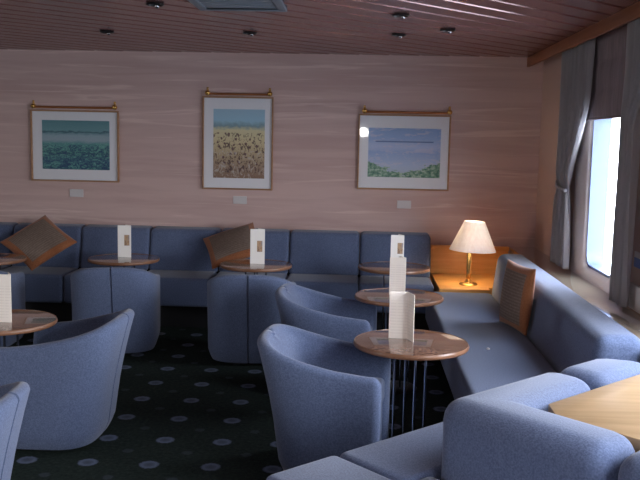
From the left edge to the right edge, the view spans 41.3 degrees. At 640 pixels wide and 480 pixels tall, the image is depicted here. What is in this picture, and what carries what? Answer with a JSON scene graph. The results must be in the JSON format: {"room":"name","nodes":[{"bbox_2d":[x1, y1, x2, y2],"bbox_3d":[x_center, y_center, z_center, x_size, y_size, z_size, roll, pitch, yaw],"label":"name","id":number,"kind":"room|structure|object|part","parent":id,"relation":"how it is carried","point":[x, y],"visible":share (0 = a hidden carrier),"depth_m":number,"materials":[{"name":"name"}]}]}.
{"room":"ship interior","nodes":[
{"label":"ship interior","id":0,"kind":"room"},
{"bbox_2d":[8,326,453,479],"bbox_3d":[-2.557,1.322,2.800,8.700,0.100,11.000,1,7,3],"label":"floor","id":1,"kind":"structure","parent":0,"point":[181,413],"depth_m":4.96,"materials":[{"name":"carpet"}]},
{"bbox_2d":[0,271,24,346],"bbox_3d":[-2.673,0.487,6.500,0.644,0.690,0.634,1,7,0],"label":"tub chair","id":2,"kind":"object","parent":1,"relation":"on","point":[18,278],"visible":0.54,"depth_m":6.58,"materials":[{"name":"blue fabric"}]},
{"bbox_2d":[0,253,26,270],"bbox_3d":[-2.711,0.460,6.983,0.588,0.630,0.588,1,7,3],"label":"pedestal table","id":3,"kind":"object","parent":1,"relation":"on","point":[5,258],"visible":0.78,"depth_m":6.94,"materials":[{"name":"brown wood"}]},
{"bbox_2d":[0,381,29,479],"bbox_3d":[-1.438,0.902,3.182,0.634,0.690,0.644,1,7,0],"label":"tub chair","id":4,"kind":"object","parent":1,"relation":"on","point":[13,396],"visible":1,"depth_m":3.18,"materials":[{"name":"blue fabric"}]},
{"bbox_2d":[0,309,57,346],"bbox_3d":[-1.747,0.749,4.680,0.588,0.630,0.588,1,7,3],"label":"pedestal table","id":5,"kind":"object","parent":1,"relation":"on","point":[23,321],"visible":0.65,"depth_m":4.61,"materials":[{"name":"brown wood"}]},
{"bbox_3d":[-1.763,0.750,4.762,0.013,0.578,0.013,1,7,3],"label":"leg","id":6,"kind":"part","parent":5,"relation":"part of","materials":[{"name":"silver metal"}]},
{"bbox_2d":[0,272,11,322],"bbox_3d":[-1.713,0.308,4.610,0.112,0.262,0.088,1,7,3],"label":"menu card","id":7,"kind":"object","parent":5,"relation":"on","point":[5,279],"visible":1,"depth_m":4.57,"materials":[{"name":"white paper"}]},
{"bbox_2d":[0,309,133,450],"bbox_3d":[-1.356,0.731,4.648,0.634,0.690,0.644,1,7,3],"label":"tub chair","id":8,"kind":"object","parent":1,"relation":"on","point":[71,370],"visible":0.9,"depth_m":4.36,"materials":[{"name":"blue fabric"}]},
{"bbox_2d":[70,267,159,353],"bbox_3d":[-1.567,0.508,6.509,0.644,0.690,0.634,0,7,-7],"label":"tub chair","id":9,"kind":"object","parent":1,"relation":"on","point":[99,291],"visible":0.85,"depth_m":6.26,"materials":[{"name":"blue fabric"}]},
{"bbox_2d":[88,253,159,267],"bbox_3d":[-1.644,0.463,7.137,0.588,0.630,0.588,1,7,3],"label":"pedestal table","id":10,"kind":"object","parent":1,"relation":"on","point":[113,260],"visible":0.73,"depth_m":7.00,"materials":[{"name":"brown wood"}]},
{"bbox_2d":[118,224,130,256],"bbox_3d":[-1.637,0.007,7.154,0.112,0.270,0.078,1,7,1],"label":"menu card","id":11,"kind":"object","parent":10,"relation":"on","point":[124,231],"visible":1,"depth_m":7.11,"materials":[{"name":"white paper"}]},
{"bbox_2d":[0,222,433,330],"bbox_3d":[-1.559,0.313,7.600,5.077,0.823,0.695,1,7,3],"label":"banquette","id":12,"kind":"object","parent":1,"relation":"on","point":[324,261],"visible":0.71,"depth_m":7.61,"materials":[{"name":"blue fabric"}]},
{"bbox_3d":[-3.128,0.035,7.861,0.629,0.393,0.267,1,7,3],"label":"backrest","id":13,"kind":"part","parent":12,"relation":"part of","materials":[{"name":"blue fabric"}]},
{"bbox_2d":[0,215,76,270],"bbox_3d":[-2.488,0.019,7.519,0.537,0.442,0.408,6,8,33],"label":"throw pillow","id":14,"kind":"object","parent":12,"relation":"on","point":[41,240],"visible":0.98,"depth_m":7.46,"materials":[{"name":"brown fabric"}]},
{"bbox_3d":[-2.486,-0.015,7.482,0.366,0.040,0.366,35,54,26],"label":"panel","id":15,"kind":"part","parent":14,"relation":"part of","materials":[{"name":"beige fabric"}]},
{"bbox_3d":[-2.517,0.389,7.533,0.629,0.250,0.450,1,7,3],"label":"seat","id":16,"kind":"part","parent":12,"relation":"part of","materials":[{"name":"blue fabric"}]},
{"bbox_3d":[-2.494,0.051,7.832,0.629,0.393,0.267,1,7,3],"label":"backrest","id":17,"kind":"part","parent":12,"relation":"part of","materials":[{"name":"blue fabric"}]},
{"bbox_3d":[-1.882,0.405,7.503,0.629,0.250,0.450,1,7,3],"label":"seat","id":18,"kind":"part","parent":12,"relation":"part of","materials":[{"name":"blue fabric"}]},
{"bbox_3d":[-1.860,0.067,7.802,0.629,0.393,0.267,1,7,3],"label":"backrest","id":19,"kind":"part","parent":12,"relation":"part of","materials":[{"name":"blue fabric"}]},
{"bbox_3d":[-1.248,0.421,7.474,0.629,0.250,0.450,1,7,3],"label":"seat","id":20,"kind":"part","parent":12,"relation":"part of","materials":[{"name":"blue fabric"}]},
{"bbox_3d":[-1.226,0.083,7.773,0.629,0.393,0.267,1,7,3],"label":"backrest","id":21,"kind":"part","parent":12,"relation":"part of","materials":[{"name":"blue fabric"}]},
{"bbox_2d":[203,222,254,268],"bbox_3d":[-0.759,0.045,7.440,0.518,0.366,0.425,0,7,-9],"label":"throw pillow","id":22,"kind":"object","parent":12,"relation":"on","point":[231,244],"visible":0.8,"depth_m":7.36,"materials":[{"name":"brown fabric"}]},
{"bbox_3d":[-0.768,0.006,7.411,0.366,0.040,0.366,-18,37,-7],"label":"panel","id":23,"kind":"part","parent":22,"relation":"part of","materials":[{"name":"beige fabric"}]},
{"bbox_3d":[-0.614,0.438,7.444,0.629,0.250,0.450,1,7,3],"label":"seat","id":24,"kind":"part","parent":12,"relation":"part of","materials":[{"name":"blue fabric"}]},
{"bbox_3d":[-0.592,0.099,7.743,0.629,0.393,0.267,1,7,3],"label":"backrest","id":25,"kind":"part","parent":12,"relation":"part of","materials":[{"name":"blue fabric"}]},
{"bbox_3d":[0.019,0.454,7.415,0.628,0.250,0.450,1,7,3],"label":"seat","id":26,"kind":"part","parent":12,"relation":"part of","materials":[{"name":"blue fabric"}]},
{"bbox_3d":[0.042,0.116,7.714,0.628,0.393,0.267,1,7,3],"label":"backrest","id":27,"kind":"part","parent":12,"relation":"part of","materials":[{"name":"blue fabric"}]},
{"bbox_3d":[0.676,0.132,7.684,0.630,0.393,0.267,1,7,3],"label":"backrest","id":28,"kind":"part","parent":12,"relation":"part of","materials":[{"name":"blue fabric"}]},
{"bbox_3d":[0.653,0.470,7.386,0.630,0.250,0.450,1,7,3],"label":"seat","id":29,"kind":"part","parent":12,"relation":"part of","materials":[{"name":"blue fabric"}]},
{"bbox_2d":[207,274,295,363],"bbox_3d":[-0.511,0.553,6.310,0.644,0.690,0.634,1,7,1],"label":"tub chair","id":30,"kind":"object","parent":1,"relation":"on","point":[240,307],"visible":0.8,"depth_m":6.07,"materials":[{"name":"blue fabric"}]},
{"bbox_2d":[220,259,291,274],"bbox_3d":[-0.527,0.508,6.946,0.588,0.630,0.588,1,7,3],"label":"pedestal table","id":31,"kind":"object","parent":1,"relation":"on","point":[240,265],"visible":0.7,"depth_m":6.81,"materials":[{"name":"brown wood"}]},
{"bbox_2d":[250,228,264,263],"bbox_3d":[-0.505,0.049,6.930,0.118,0.285,0.078,1,7,3],"label":"menu card","id":32,"kind":"object","parent":31,"relation":"on","point":[257,236],"visible":1,"depth_m":6.89,"materials":[{"name":"white paper"}]},
{"bbox_2d":[257,324,390,469],"bbox_3d":[0.014,0.802,4.280,0.634,0.690,0.644,2,7,9],"label":"tub chair","id":33,"kind":"object","parent":1,"relation":"on","point":[329,397],"visible":0.94,"depth_m":3.98,"materials":[{"name":"blue fabric"}]},
{"bbox_3d":[0.249,0.990,4.263,0.085,0.270,0.456,2,7,9],"label":"panel","id":34,"kind":"part","parent":33,"relation":"part of","materials":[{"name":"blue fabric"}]},
{"bbox_2d":[275,283,376,342],"bbox_3d":[0.032,0.654,5.541,0.634,0.690,0.644,2,7,8],"label":"tub chair","id":35,"kind":"object","parent":1,"relation":"on","point":[340,318],"visible":0.48,"depth_m":5.30,"materials":[{"name":"blue fabric"}]},
{"bbox_2d":[358,261,429,329],"bbox_3d":[0.597,0.528,6.961,0.588,0.630,0.588,1,7,3],"label":"pedestal table","id":36,"kind":"object","parent":1,"relation":"on","point":[381,267],"visible":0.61,"depth_m":6.86,"materials":[{"name":"brown wood"}]},
{"bbox_3d":[0.516,0.539,6.946,0.013,0.578,0.013,1,7,3],"label":"leg","id":37,"kind":"part","parent":36,"relation":"part of","materials":[{"name":"silver metal"}]},
{"bbox_2d":[390,234,403,256],"bbox_3d":[0.633,0.081,6.976,0.108,0.255,0.080,1,7,3],"label":"menu card","id":38,"kind":"object","parent":36,"relation":"on","point":[397,241],"visible":0.58,"depth_m":6.93,"materials":[{"name":"white paper"}]},
{"bbox_2d":[354,288,443,393],"bbox_3d":[0.516,0.680,5.660,0.588,0.630,0.588,1,7,3],"label":"pedestal table","id":39,"kind":"object","parent":1,"relation":"on","point":[376,296],"visible":0.66,"depth_m":5.60,"materials":[{"name":"brown wood"}]},
{"bbox_3d":[0.435,0.690,5.645,0.013,0.578,0.013,1,7,3],"label":"leg","id":40,"kind":"part","parent":39,"relation":"part of","materials":[{"name":"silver metal"}]},
{"bbox_2d":[389,256,405,294],"bbox_3d":[0.517,0.235,5.665,0.107,0.250,0.080,2,7,5],"label":"menu card","id":41,"kind":"object","parent":39,"relation":"on","point":[397,280],"visible":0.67,"depth_m":5.62,"materials":[{"name":"white paper"}]},
{"bbox_3d":[0.532,0.700,5.581,0.013,0.578,0.013,1,7,3],"label":"leg","id":42,"kind":"part","parent":39,"relation":"part of","materials":[{"name":"silver metal"}]},
{"bbox_3d":[0.597,0.690,5.677,0.013,0.578,0.013,1,7,3],"label":"leg","id":43,"kind":"part","parent":39,"relation":"part of","materials":[{"name":"silver metal"}]},
{"bbox_2d":[353,329,468,437],"bbox_3d":[0.458,0.830,4.370,0.588,0.630,0.588,1,7,3],"label":"pedestal table","id":44,"kind":"object","parent":1,"relation":"on","point":[427,345],"visible":0.77,"depth_m":4.29,"materials":[{"name":"brown wood"}]},
{"bbox_3d":[0.377,0.841,4.356,0.013,0.578,0.013,1,7,3],"label":"leg","id":45,"kind":"part","parent":44,"relation":"part of","materials":[{"name":"silver metal"}]},
{"bbox_2d":[389,291,414,341],"bbox_3d":[0.431,0.390,4.357,0.151,0.245,0.052,6,9,38],"label":"menu card","id":46,"kind":"object","parent":44,"relation":"on","point":[402,304],"visible":1,"depth_m":4.37,"materials":[{"name":"white paper"}]},
{"bbox_3d":[0.464,0.393,4.332,0.002,0.245,0.084,-1,7,-15],"label":"panel","id":47,"kind":"part","parent":46,"relation":"part of","materials":[{"name":"white paper"}]},
{"bbox_3d":[0.442,0.831,4.452,0.013,0.578,0.013,1,7,3],"label":"leg","id":48,"kind":"part","parent":44,"relation":"part of","materials":[{"name":"silver metal"}]},
{"bbox_3d":[0.474,0.850,4.291,0.013,0.578,0.013,1,7,3],"label":"leg","id":49,"kind":"part","parent":44,"relation":"part of","materials":[{"name":"silver metal"}]},
{"bbox_3d":[0.539,0.840,4.388,0.013,0.578,0.013,1,7,3],"label":"leg","id":50,"kind":"part","parent":44,"relation":"part of","materials":[{"name":"silver metal"}]},
{"bbox_2d":[266,359,639,479],"bbox_3d":[1.004,0.959,2.982,1.680,0.720,1.775,-5,9,-41],"label":"sofa","id":51,"kind":"object","parent":1,"relation":"on","point":[505,432],"visible":0.83,"depth_m":3.02,"materials":[{"name":"blue fabric"}]},
{"bbox_3d":[0.195,0.989,3.010,0.494,0.242,0.675,-5,9,-41],"label":"seat","id":52,"kind":"part","parent":51,"relation":"part of","materials":[{"name":"blue fabric"}]},
{"bbox_3d":[0.625,0.930,3.585,1.176,0.242,0.371,-5,9,-41],"label":"seat","id":53,"kind":"part","parent":51,"relation":"part of","materials":[{"name":"blue fabric"}]},
{"bbox_3d":[0.910,0.866,3.111,0.720,0.570,0.690,-5,9,-41],"label":"backrest","id":54,"kind":"part","parent":51,"relation":"part of","materials":[{"name":"blue fabric"}]},
{"bbox_3d":[1.211,0.807,3.664,0.456,0.570,0.250,-5,9,-41],"label":"backrest","id":55,"kind":"part","parent":51,"relation":"part of","materials":[{"name":"blue fabric"}]},
{"bbox_3d":[1.196,0.952,2.432,0.250,0.570,0.703,-5,9,-41],"label":"backrest","id":56,"kind":"part","parent":51,"relation":"part of","materials":[{"name":"blue fabric"}]},
{"bbox_2d":[431,273,494,294],"bbox_3d":[1.339,0.584,7.370,0.696,0.455,0.840,1,7,3],"label":"table","id":57,"kind":"object","parent":1,"relation":"on","point":[442,282],"visible":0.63,"depth_m":7.29,"materials":[{"name":"brown wood"}]},
{"bbox_2d":[449,220,495,285],"bbox_3d":[1.279,0.109,7.136,0.390,0.540,0.390,1,7,3],"label":"table lamp","id":58,"kind":"object","parent":57,"relation":"on","point":[473,236],"visible":1,"depth_m":7.01,"materials":[{"name":"white fabric"}]},
{"bbox_3d":[1.254,0.185,7.146,0.038,0.295,0.038,1,7,3],"label":"stem","id":59,"kind":"part","parent":58,"relation":"part of","materials":[{"name":"gold metal"}]},
{"bbox_3d":[1.286,-0.034,7.119,0.390,0.245,0.390,3,7,2],"label":"lamp shade","id":60,"kind":"part","parent":58,"relation":"part of","materials":[{"name":"fabric"}]},
{"bbox_2d":[425,254,639,399],"bbox_3d":[1.194,0.655,5.472,0.810,0.750,3.158,1,7,3],"label":"sofa","id":61,"kind":"object","parent":1,"relation":"on","point":[565,330],"visible":0.49,"depth_m":4.86,"materials":[{"name":"blue fabric"}]},
{"bbox_3d":[1.052,0.719,5.420,0.535,0.250,3.028,1,7,3],"label":"seat","id":62,"kind":"part","parent":61,"relation":"part of","materials":[{"name":"blue fabric"}]},
{"bbox_2d":[499,260,535,335],"bbox_3d":[1.279,0.366,5.523,0.134,0.422,0.425,0,7,-13],"label":"throw pillow","id":63,"kind":"object","parent":61,"relation":"on","point":[517,293],"visible":1,"depth_m":5.41,"materials":[{"name":"brown fabric"}]},
{"bbox_3d":[1.235,0.361,5.515,0.036,0.329,0.329,6,6,-11],"label":"panel","id":64,"kind":"part","parent":63,"relation":"part of","materials":[{"name":"beige fabric"}]},
{"bbox_3d":[1.469,0.578,5.529,0.270,0.600,3.000,1,7,3],"label":"backrest","id":65,"kind":"part","parent":61,"relation":"part of","materials":[{"name":"blue fabric"}]},
{"bbox_2d":[548,374,639,451],"bbox_3d":[1.151,0.972,3.023,0.649,0.690,1.313,1,7,3],"label":"table","id":66,"kind":"object","parent":1,"relation":"on","point":[615,406],"visible":0.35,"depth_m":3.10,"materials":[{"name":"beige laminate"}]},
{"bbox_2d":[0,49,543,278],"bbox_3d":[-2.286,-0.643,8.001,8.660,2.600,0.200,1,7,3],"label":"wall","id":67,"kind":"structure","parent":0,"point":[495,103],"depth_m":7.78,"materials":[{"name":"wood"}]},
{"bbox_2d":[30,100,119,182],"bbox_3d":[-2.265,-0.907,7.827,0.825,0.739,0.078,1,7,3],"label":"framed picture","id":68,"kind":"object","parent":67,"relation":"attached to","point":[67,145],"visible":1,"depth_m":7.85,"materials":[{"name":"brown wood"}]},
{"bbox_3d":[-2.251,-1.213,7.782,0.780,0.020,0.021,1,7,3],"label":"hanging rail","id":69,"kind":"part","parent":68,"relation":"part of","materials":[{"name":"gold metal"}]},
{"bbox_2d":[42,120,109,169],"bbox_3d":[-2.256,-0.877,7.856,0.630,0.450,0.002,1,7,3],"label":"painting","id":70,"kind":"object","parent":68,"relation":"attached to","point":[66,144],"depth_m":7.85},
{"bbox_2d":[70,189,82,196],"bbox_3d":[-2.268,-0.438,7.918,0.128,0.072,0.009,1,7,3],"label":"label","id":71,"kind":"object","parent":67,"relation":"attached to","point":[73,192],"visible":1,"depth_m":7.91,"materials":[{"name":"grey"}]},
{"bbox_2d":[202,87,273,190],"bbox_3d":[-0.753,-0.920,7.751,0.650,0.926,0.078,1,7,3],"label":"framed picture","id":72,"kind":"object","parent":67,"relation":"attached to","point":[237,132],"visible":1,"depth_m":7.78,"materials":[{"name":"brown wood"}]},
{"bbox_2d":[213,109,264,178],"bbox_3d":[-0.742,-0.880,7.781,0.472,0.627,0.002,1,7,3],"label":"painting","id":73,"kind":"object","parent":72,"relation":"attached to","point":[238,134],"depth_m":7.78},
{"bbox_3d":[-0.736,-1.319,7.694,0.590,0.020,0.021,1,7,3],"label":"hanging rail","id":74,"kind":"part","parent":72,"relation":"part of","materials":[{"name":"gold metal"}]},
{"bbox_2d":[233,196,246,203],"bbox_3d":[-0.740,-0.369,7.850,0.128,0.072,0.009,1,7,3],"label":"label","id":75,"kind":"object","parent":67,"relation":"attached to","point":[236,199],"visible":1,"depth_m":7.85,"materials":[{"name":"grey"}]},
{"bbox_2d":[397,200,410,208],"bbox_3d":[0.769,-0.325,7.781,0.128,0.072,0.009,1,7,3],"label":"label","id":76,"kind":"object","parent":67,"relation":"attached to","point":[400,204],"visible":1,"depth_m":7.78,"materials":[{"name":"grey"}]},
{"bbox_2d":[357,105,451,190],"bbox_3d":[0.762,-0.830,7.687,0.838,0.759,0.078,1,7,3],"label":"framed picture","id":77,"kind":"object","parent":67,"relation":"attached to","point":[396,151],"visible":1,"depth_m":7.71,"materials":[{"name":"brown wood"}]},
{"bbox_2d":[367,128,440,177],"bbox_3d":[0.764,-0.790,7.717,0.654,0.444,0.002,1,7,3],"label":"painting","id":78,"kind":"object","parent":77,"relation":"attached to","point":[391,152],"depth_m":7.72},
{"bbox_3d":[0.782,-1.146,7.640,0.785,0.020,0.021,1,7,3],"label":"hanging rail","id":79,"kind":"part","parent":77,"relation":"part of","materials":[{"name":"gold metal"}]},
{"bbox_2d":[430,245,508,281],"bbox_3d":[1.362,0.405,7.809,0.706,0.708,0.064,1,7,3],"label":"trim","id":80,"kind":"structure","parent":67,"relation":"attached to","point":[443,259],"depth_m":7.79,"materials":[{"name":"brown wood"}]},
{"bbox_2d":[0,0,639,56],"bbox_3d":[-2.531,-1.209,2.403,8.660,0.200,10.800,1,7,3],"label":"ceiling","id":81,"kind":"structure","parent":0,"point":[485,28],"depth_m":5.80,"materials":[{"name":"brown wood"}]},
{"bbox_2d":[100,30,113,35],"bbox_3d":[-1.575,-1.528,6.285,0.108,0.032,0.108,1,7,3],"label":"recessed light","id":82,"kind":"object","parent":81,"relation":"in","point":[108,33],"visible":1,"depth_m":6.27,"materials":[{"name":"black metal"}]},
{"bbox_2d":[145,2,163,8],"bbox_3d":[-0.956,-1.356,4.926,0.108,0.032,0.108,1,7,3],"label":"recessed light","id":83,"kind":"object","parent":81,"relation":"in","point":[156,5],"visible":1,"depth_m":4.91,"materials":[{"name":"black metal"}]},
{"bbox_2d":[188,0,286,11],"bbox_3d":[-0.469,-1.326,4.707,0.520,0.021,0.660,1,7,3],"label":"ceiling vent","id":84,"kind":"object","parent":81,"relation":"in","point":[202,5],"visible":1,"depth_m":4.87,"materials":[{"name":"grey metal"}]},
{"bbox_2d":[243,31,256,36],"bbox_3d":[-0.508,-1.494,6.176,0.108,0.032,0.108,1,7,3],"label":"recessed light","id":85,"kind":"object","parent":81,"relation":"in","point":[250,33],"visible":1,"depth_m":6.16,"materials":[{"name":"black metal"}]},
{"bbox_2d":[391,33,405,38],"bbox_3d":[0.568,-1.466,6.120,0.108,0.032,0.108,1,7,3],"label":"recessed light","id":86,"kind":"object","parent":81,"relation":"in","point":[399,35],"visible":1,"depth_m":6.11,"materials":[{"name":"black metal"}]},
{"bbox_2d":[392,13,409,19],"bbox_3d":[0.491,-1.355,5.160,0.108,0.032,0.108,1,7,3],"label":"recessed light","id":87,"kind":"object","parent":81,"relation":"in","point":[402,16],"visible":1,"depth_m":5.14,"materials":[{"name":"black metal"}]},
{"bbox_2d":[440,28,455,33],"bbox_3d":[0.872,-1.422,5.798,0.108,0.032,0.108,1,7,3],"label":"recessed light","id":88,"kind":"object","parent":81,"relation":"in","point":[448,30],"visible":1,"depth_m":5.78,"materials":[{"name":"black metal"}]},
{"bbox_2d":[550,38,595,268],"bbox_3d":[1.824,-0.607,6.210,0.112,1.640,0.902,2,7,6],"label":"curtain","id":89,"kind":"object","parent":81,"relation":"hanging from","point":[577,63],"visible":0.97,"depth_m":6.22,"materials":[{"name":"grey fabric"}]},
{"bbox_2d":[609,18,639,306],"bbox_3d":[1.746,-0.431,4.692,0.069,1.640,0.563,1,7,3],"label":"curtain","id":90,"kind":"object","parent":81,"relation":"hanging from","point":[629,136],"visible":0.97,"depth_m":4.80,"materials":[{"name":"grey fabric"}]},
{"bbox_2d":[535,53,639,285],"bbox_3d":[1.739,0.102,2.345,0.060,2.600,10.800,1,7,3],"label":"wall","id":91,"kind":"structure","parent":0,"point":[546,189],"depth_m":7.23,"materials":[{"name":"beige"}]},
{"bbox_2d":[509,246,639,338],"bbox_3d":[1.570,1.035,2.470,0.236,0.710,10.775,1,7,3],"label":"window sill","id":92,"kind":"structure","parent":91,"relation":"attached to","point":[626,317],"depth_m":5.52,"materials":[{"name":"laminate"}]},
{"bbox_2d":[628,281,639,313],"bbox_3d":[1.797,0.345,4.719,0.028,0.144,0.660,1,7,3],"label":"box","id":93,"kind":"object","parent":92,"relation":"on","point":[634,292],"visible":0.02,"depth_m":4.83,"materials":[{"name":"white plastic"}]},
{"bbox_2d":[527,1,639,66],"bbox_3d":[1.595,-0.963,2.237,0.024,0.083,10.778,1,7,3],"label":"trim","id":94,"kind":"structure","parent":91,"relation":"attached to","point":[631,13],"depth_m":5.47,"materials":[{"name":"brown wood"}]},
{"bbox_2d":[570,119,611,293],"bbox_3d":[1.926,-0.333,5.632,0.143,1.295,1.340,1,7,3],"label":"window","id":95,"kind":"structure","parent":91,"relation":"in","point":[593,156],"depth_m":5.97,"materials":[{"name":"grey glass"}]},
{"bbox_3d":[1.937,-0.326,5.632,0.121,1.150,0.720,1,7,3],"label":"frame","id":96,"kind":"part","parent":95,"relation":"part of","materials":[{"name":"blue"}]},
{"bbox_2d":[586,24,626,120],"bbox_3d":[1.852,-1.061,5.480,0.019,0.558,1.900,1,7,3],"label":"window blind","id":97,"kind":"object","parent":91,"relation":"attached to","point":[610,47],"visible":0.48,"depth_m":5.44,"materials":[{"name":"grey fabric"}]},
{"bbox_3d":[1.849,-0.792,5.511,0.014,0.016,1.900,1,7,3],"label":"rail","id":98,"kind":"part","parent":97,"relation":"part of","materials":[{"name":"grey fabric"}]},
{"bbox_2d":[634,251,639,268],"bbox_3d":[1.814,0.126,4.763,0.006,0.090,0.320,1,7,3],"label":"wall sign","id":99,"kind":"object","parent":91,"relation":"attached to","point":[637,254],"visible":1,"depth_m":4.87,"materials":[{"name":"blue"}]},
{"bbox_3d":[1.815,0.099,4.760,0.006,0.034,0.320,1,7,3],"label":"white panel","id":100,"kind":"part","parent":99,"relation":"part of","materials":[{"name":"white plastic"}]},
{"bbox_3d":[1.814,0.144,4.765,0.006,0.055,0.320,1,7,3],"label":"blue panel","id":101,"kind":"part","parent":99,"relation":"part of","materials":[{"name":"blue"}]}
]}

